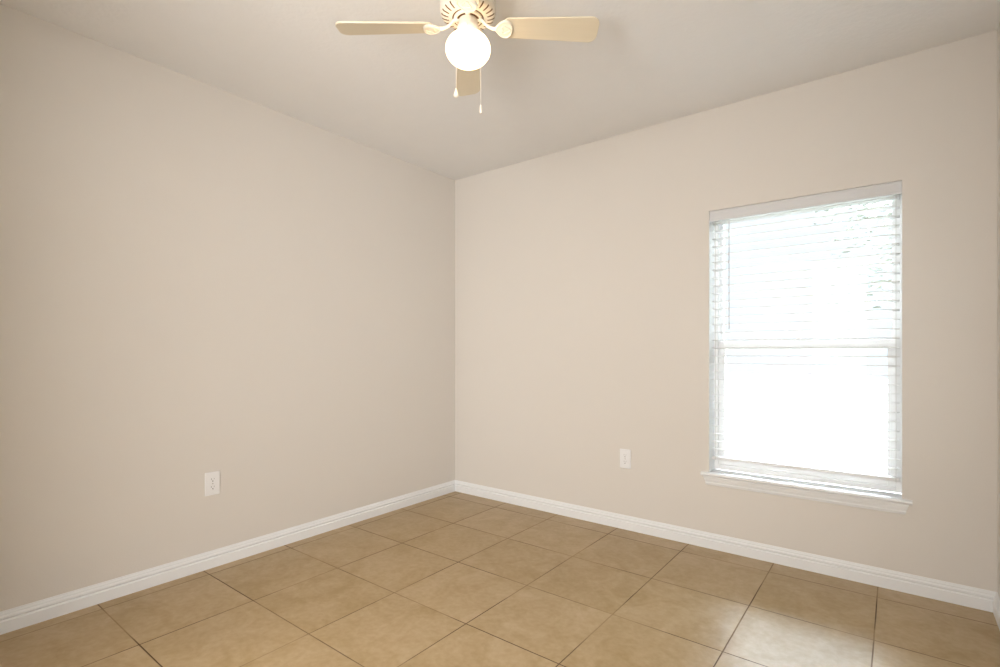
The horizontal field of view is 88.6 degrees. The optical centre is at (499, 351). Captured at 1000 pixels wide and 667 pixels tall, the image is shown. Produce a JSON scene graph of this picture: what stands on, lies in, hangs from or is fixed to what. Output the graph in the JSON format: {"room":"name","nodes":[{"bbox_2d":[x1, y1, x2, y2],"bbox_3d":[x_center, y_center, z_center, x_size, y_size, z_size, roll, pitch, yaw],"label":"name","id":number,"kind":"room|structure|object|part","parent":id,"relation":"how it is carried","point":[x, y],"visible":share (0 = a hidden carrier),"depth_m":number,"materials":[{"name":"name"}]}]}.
{"room":"empty bedroom","nodes":[
{"label":"empty bedroom","id":0,"kind":"room"},
{"bbox_2d":[0,4,454,611],"bbox_3d":[-1.839,-0.130,2.271,0.200,2.440,5.000,0,0,38],"label":"wall","id":1,"kind":"structure","parent":0,"point":[198,278],"depth_m":2.50,"materials":[{"name":"paint"}]},
{"bbox_2d":[205,471,219,495],"bbox_3d":[-1.457,0.666,2.595,0.009,0.118,0.072,0,0,38],"label":"wall outlet","id":2,"kind":"object","parent":1,"relation":"attached to","point":[212,479],"visible":1,"depth_m":2.59,"materials":[{"name":"white plastic"}]},
{"bbox_2d":[209,484,215,489],"bbox_3d":[-1.454,0.685,2.593,0.002,0.027,0.034,0,0,38],"label":"receptacle","id":3,"kind":"object","parent":2,"relation":"attached to","point":[211,486],"depth_m":2.59,"materials":[{"name":"grey plastic"}]},
{"bbox_2d":[209,477,215,482],"bbox_3d":[-1.454,0.646,2.593,0.002,0.027,0.034,0,0,38],"label":"receptacle","id":4,"kind":"object","parent":2,"relation":"attached to","point":[211,479],"depth_m":2.59,"materials":[{"name":"grey plastic"}]},
{"bbox_2d":[0,480,454,634],"bbox_3d":[-1.356,1.048,2.719,0.015,0.084,3.300,0,0,38],"label":"baseboard","id":5,"kind":"structure","parent":1,"relation":"attached to","point":[19,617],"depth_m":2.50,"materials":[{"name":"white paint"}]},
{"bbox_2d":[0,491,999,666],"bbox_3d":[-0.542,1.150,1.267,3.480,0.120,5.000,0,0,38],"label":"floor","id":6,"kind":"structure","parent":0,"point":[453,579],"depth_m":2.15,"materials":[{"name":"tile"}]},
{"bbox_2d":[0,0,999,179],"bbox_3d":[-0.542,-1.410,1.267,3.480,0.120,5.000,0,0,38],"label":"ceiling","id":7,"kind":"structure","parent":0,"point":[648,63],"depth_m":2.33,"materials":[{"name":"white paint"}]},
{"bbox_2d":[335,0,599,113],"bbox_3d":[-0.116,-1.116,1.824,0.720,0.468,0.698,0,0,44],"label":"ceiling fan","id":8,"kind":"object","parent":7,"relation":"hanging from","point":[467,48],"visible":1,"depth_m":1.80,"materials":[{"name":"beige wood"}]},
{"bbox_3d":[-0.407,-1.151,1.819,0.338,0.028,0.106,-1,0,0],"label":"blade","id":9,"kind":"part","parent":8,"relation":"part of","materials":[{"name":"beige laminate"}]},
{"bbox_3d":[-0.209,-1.163,1.821,0.127,0.054,0.073,-1,0,0],"label":"blade arm","id":10,"kind":"part","parent":8,"relation":"part of","materials":[{"name":"white metal"}]},
{"bbox_3d":[-0.112,-1.163,1.726,0.073,0.054,0.127,0,1,-2],"label":"blade arm","id":11,"kind":"part","parent":8,"relation":"part of","materials":[{"name":"white metal"}]},
{"bbox_3d":[-0.114,-1.076,1.821,0.160,0.120,0.160,0,0,0],"label":"light globe","id":12,"kind":"part","parent":8,"relation":"part of","materials":[{"name":"white glass"}]},
{"bbox_3d":[-0.132,-1.151,2.114,0.106,0.028,0.338,0,-1,-3],"label":"blade","id":13,"kind":"part","parent":8,"relation":"part of","materials":[{"name":"beige laminate"}]},
{"bbox_3d":[-0.018,-1.163,1.821,0.127,0.054,0.073,1,0,0],"label":"blade arm","id":14,"kind":"part","parent":8,"relation":"part of","materials":[{"name":"white metal"}]},
{"bbox_3d":[0.180,-1.151,1.824,0.338,0.028,0.106,1,0,0],"label":"blade","id":15,"kind":"part","parent":8,"relation":"part of","materials":[{"name":"beige laminate"}]},
{"bbox_2d":[455,30,996,591],"bbox_3d":[0.926,-0.130,3.166,3.080,2.440,0.200,0,0,38],"label":"wall","id":16,"kind":"structure","parent":0,"point":[584,306],"depth_m":2.88,"materials":[{"name":"paint"}]},
{"bbox_2d":[620,449,630,468],"bbox_3d":[0.772,0.657,3.154,0.072,0.118,0.009,0,0,38],"label":"wall outlet","id":17,"kind":"object","parent":16,"relation":"attached to","point":[625,454],"visible":1,"depth_m":3.15,"materials":[{"name":"white plastic"}]},
{"bbox_2d":[455,480,995,611],"bbox_3d":[0.861,1.048,3.081,3.080,0.084,0.015,0,0,38],"label":"baseboard","id":18,"kind":"structure","parent":16,"relation":"attached to","point":[977,598],"depth_m":2.67,"materials":[{"name":"white paint"}]},
{"bbox_2d":[700,469,912,514],"bbox_3d":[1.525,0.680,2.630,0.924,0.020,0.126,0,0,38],"label":"trim","id":19,"kind":"structure","parent":16,"relation":"attached to","point":[762,479],"depth_m":2.57,"materials":[{"name":"white paint"}]},
{"bbox_2d":[715,194,901,493],"bbox_3d":[1.589,-0.058,2.710,0.846,1.455,0.080,0,0,38],"label":"window","id":20,"kind":"structure","parent":16,"relation":"in","point":[842,480],"depth_m":2.56,"materials":[{"name":"white plastic"}]},
{"bbox_2d":[710,181,901,481],"bbox_3d":[1.524,-0.091,2.626,0.843,1.386,0.070,0,0,38],"label":"window blind","id":21,"kind":"object","parent":20,"relation":"attached to","point":[886,190],"visible":1,"depth_m":2.59,"materials":[{"name":"white plastic"}]},
{"bbox_3d":[1.216,-0.067,2.872,0.003,1.337,0.057,0,0,38],"label":"ladder cord","id":22,"kind":"part","parent":21,"relation":"part of","materials":[{"name":"white fabric"}]},
{"bbox_3d":[1.528,0.592,2.631,0.830,0.017,0.050,0,0,38],"label":"rail","id":23,"kind":"part","parent":21,"relation":"part of","materials":[{"name":"white plastic"}]},
{"bbox_3d":[1.578,0.290,2.696,0.802,0.700,0.030,0,0,38],"label":"sash","id":24,"kind":"part","parent":20,"relation":"part of","materials":[{"name":"white plastic"}]},
{"bbox_3d":[1.598,-0.389,2.722,0.802,0.749,0.024,0,0,38],"label":"sash","id":25,"kind":"part","parent":20,"relation":"part of","materials":[{"name":"white plastic"}]},
{"bbox_2d":[997,23,999,596],"bbox_3d":[0.755,-0.130,0.264,0.200,2.440,5.000,0,0,38],"label":"wall","id":26,"kind":"structure","parent":0,"point":[998,29],"depth_m":2.12,"materials":[{"name":"paint"}]},
{"bbox_2d":[993,592,999,629],"bbox_3d":[1.068,1.048,0.844,0.015,0.084,3.300,0,0,38],"label":"baseboard","id":27,"kind":"structure","parent":26,"relation":"attached to","point":[996,603],"depth_m":2.08,"materials":[{"name":"white paint"}]},
{"label":"outside","id":28,"kind":"structure","parent":0,"visible":0},
{"bbox_2d":[726,375,887,474],"bbox_3d":[10.468,1.465,14.750,32.000,0.150,29.799,0,0,38],"label":"ground","id":29,"kind":"structure","parent":28,"point":[771,385],"depth_m":10.54,"materials":[{"name":"white"}]},
{"bbox_2d":[813,201,891,307],"bbox_3d":[7.372,-1.344,8.306,4.249,5.486,3.842,0,0,27],"label":"tree","id":30,"kind":"object","parent":29,"relation":"on","point":[885,203],"visible":0.1,"depth_m":9.23,"materials":[{"name":"green plant"}]}
]}

